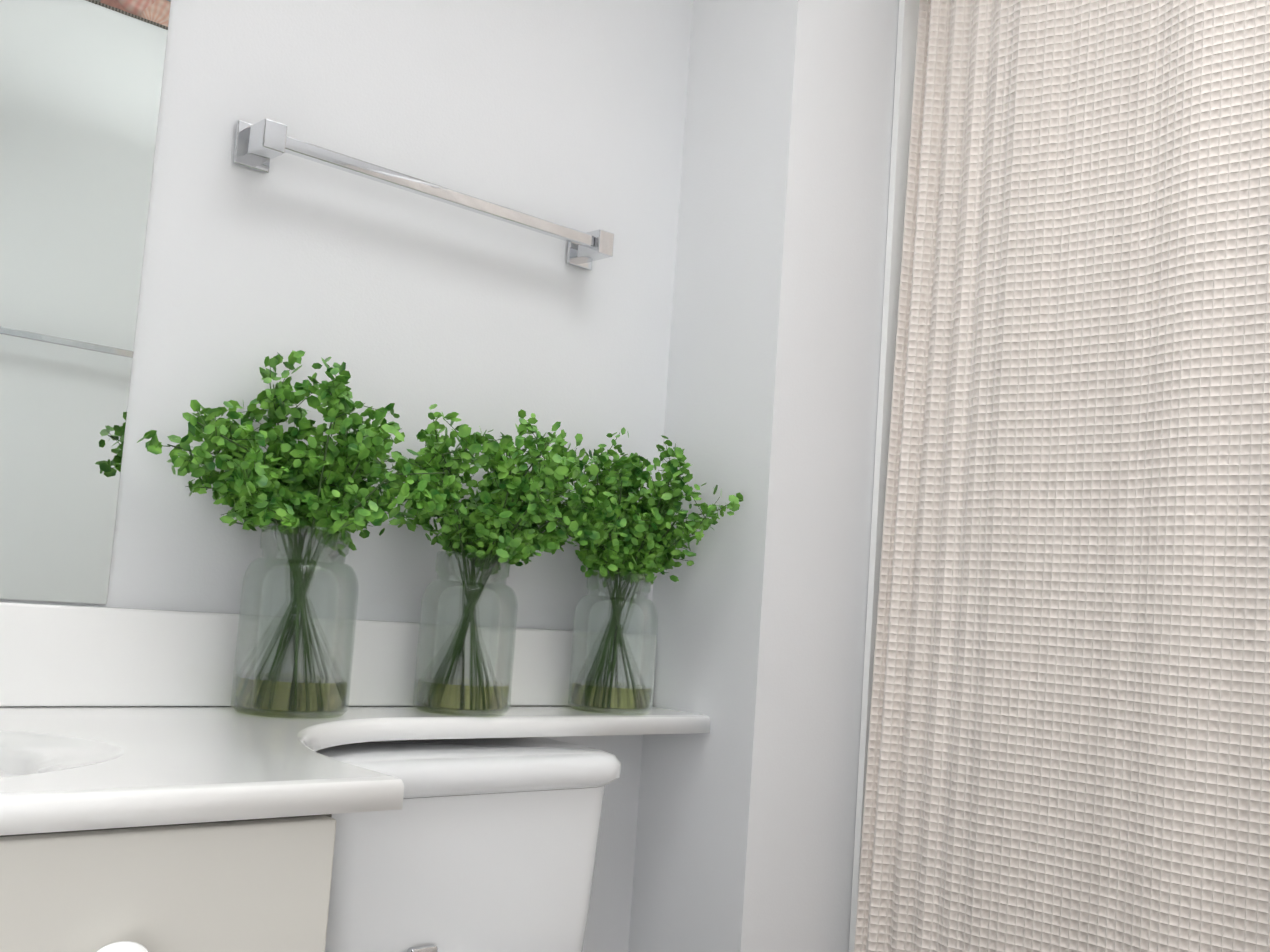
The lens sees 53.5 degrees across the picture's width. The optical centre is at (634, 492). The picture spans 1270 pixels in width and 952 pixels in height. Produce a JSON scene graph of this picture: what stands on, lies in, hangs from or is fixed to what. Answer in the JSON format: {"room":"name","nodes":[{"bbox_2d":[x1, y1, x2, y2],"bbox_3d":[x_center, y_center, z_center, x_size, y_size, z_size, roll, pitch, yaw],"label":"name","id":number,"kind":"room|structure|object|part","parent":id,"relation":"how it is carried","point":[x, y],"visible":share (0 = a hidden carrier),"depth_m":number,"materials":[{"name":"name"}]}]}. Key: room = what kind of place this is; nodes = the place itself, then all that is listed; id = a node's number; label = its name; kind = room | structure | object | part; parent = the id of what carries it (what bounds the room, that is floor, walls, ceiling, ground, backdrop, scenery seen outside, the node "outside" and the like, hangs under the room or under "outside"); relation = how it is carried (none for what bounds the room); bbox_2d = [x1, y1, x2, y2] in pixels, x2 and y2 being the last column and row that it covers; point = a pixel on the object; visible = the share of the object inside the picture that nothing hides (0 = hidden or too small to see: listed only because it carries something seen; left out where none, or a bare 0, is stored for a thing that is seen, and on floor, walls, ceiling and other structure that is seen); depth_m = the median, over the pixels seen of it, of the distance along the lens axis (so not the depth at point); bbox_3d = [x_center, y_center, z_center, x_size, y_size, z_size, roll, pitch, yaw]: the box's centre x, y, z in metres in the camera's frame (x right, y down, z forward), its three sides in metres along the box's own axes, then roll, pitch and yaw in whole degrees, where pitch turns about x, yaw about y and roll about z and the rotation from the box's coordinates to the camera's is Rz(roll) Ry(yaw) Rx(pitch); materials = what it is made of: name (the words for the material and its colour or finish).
{"room":"bathroom","nodes":[
{"label":"bathroom","id":0,"kind":"room"},
{"bbox_2d":[0,0,692,951],"bbox_3d":[-0.588,-0.211,1.408,1.637,2.440,0.111,9,-7,-42],"label":"wall","id":1,"kind":"structure","parent":0,"point":[560,112],"depth_m":1.54,"materials":[{"name":"paint"}]},
{"bbox_3d":[-0.802,-0.389,1.149,0.729,0.941,0.010,9,-7,-42],"label":"mirror","id":2,"kind":"part","parent":1,"relation":"part of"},
{"bbox_2d":[233,118,613,269],"bbox_3d":[-0.244,-0.378,1.621,0.544,0.052,0.060,9,-7,-42],"label":"towel rail","id":3,"kind":"object","parent":1,"relation":"attached to","point":[259,145],"visible":1,"depth_m":1.55,"materials":[{"name":"silver metal"}]},
{"bbox_2d":[628,0,898,951],"bbox_3d":[0.485,-0.062,2.237,1.083,2.440,0.320,9,-7,-42],"label":"wall","id":4,"kind":"structure","parent":0,"point":[746,824],"depth_m":1.82,"materials":[{"name":"paint"}]},
{"bbox_3d":[0.329,1.069,0.992,2.720,0.050,1.910,9,-7,-42],"label":"floor","id":5,"kind":"structure","parent":0,"visible":0},
{"bbox_2d":[0,602,710,951],"bbox_3d":[-0.389,0.537,1.138,1.531,0.932,0.544,9,-7,-42],"label":"bathroom vanity","id":6,"kind":"object","parent":5,"relation":"on","point":[158,793],"visible":0.85,"depth_m":1.00,"materials":[{"name":"paint"}]},
{"bbox_3d":[-0.344,0.311,0.836,0.042,0.029,0.030,9,-7,-42],"label":"knob","id":7,"kind":"part","parent":6,"relation":"part of","materials":[{"name":"ceramic"}]},
{"bbox_3d":[-0.361,0.310,0.853,0.332,0.158,0.018,9,-7,-42],"label":"drawer","id":8,"kind":"part","parent":6,"relation":"part of","materials":[{"name":"paint"}]},
{"bbox_2d":[137,350,523,717],"bbox_3d":[-0.343,0.040,1.403,0.382,0.413,0.196,9,-7,-42],"label":"jar","id":9,"kind":"object","parent":6,"relation":"on","point":[288,486],"visible":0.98,"depth_m":1.40,"materials":[{"name":"clear glass"}]},
{"bbox_2d":[395,404,621,715],"bbox_3d":[-0.114,0.088,1.573,0.395,0.378,0.245,9,-7,-42],"label":"jar","id":10,"kind":"object","parent":6,"relation":"on","point":[493,527],"visible":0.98,"depth_m":1.54,"materials":[{"name":"clear glass"}]},
{"bbox_2d":[566,427,742,714],"bbox_3d":[-0.004,0.101,1.705,0.273,0.391,0.197,9,-7,-42],"label":"jar","id":11,"kind":"object","parent":6,"relation":"on","point":[634,544],"visible":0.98,"depth_m":1.71,"materials":[{"name":"clear glass"}]},
{"bbox_2d":[316,737,620,951],"bbox_3d":[-0.071,0.667,1.278,0.432,0.740,0.750,9,-7,-42],"label":"toilet","id":12,"kind":"object","parent":5,"relation":"on","point":[481,844],"visible":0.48,"depth_m":1.43,"materials":[{"name":"ceramic"}]},
{"bbox_3d":[-0.235,0.517,1.383,0.035,0.038,0.014,9,-7,-42],"label":"lever","id":13,"kind":"part","parent":12,"relation":"part of","materials":[{"name":"silver metal"}]},
{"bbox_3d":[-0.229,0.324,1.509,0.432,0.040,0.209,9,-7,-42],"label":"tank lid","id":14,"kind":"part","parent":12,"relation":"part of","materials":[{"name":"ceramic"}]},
{"bbox_2d":[849,0,919,951],"bbox_3d":[0.470,0.083,0.997,2.524,1.930,1.487,9,-7,-42],"label":"shower door frame","id":15,"kind":"structure","parent":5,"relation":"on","point":[908,15],"depth_m":1.92,"materials":[{"name":"plastic"}]},
{"bbox_3d":[0.988,-0.191,0.400,2.620,2.440,0.100,9,-7,-42],"label":"wall","id":16,"kind":"structure","parent":0,"visible":0},
{"bbox_2d":[854,0,1269,951],"bbox_3d":[0.853,0.028,1.346,0.089,1.824,1.487,9,-7,-42],"label":"shower curtain","id":17,"kind":"object","parent":16,"relation":"attached to","point":[1068,744],"visible":1,"depth_m":1.64,"materials":[{"name":"beige fabric"}]}
]}

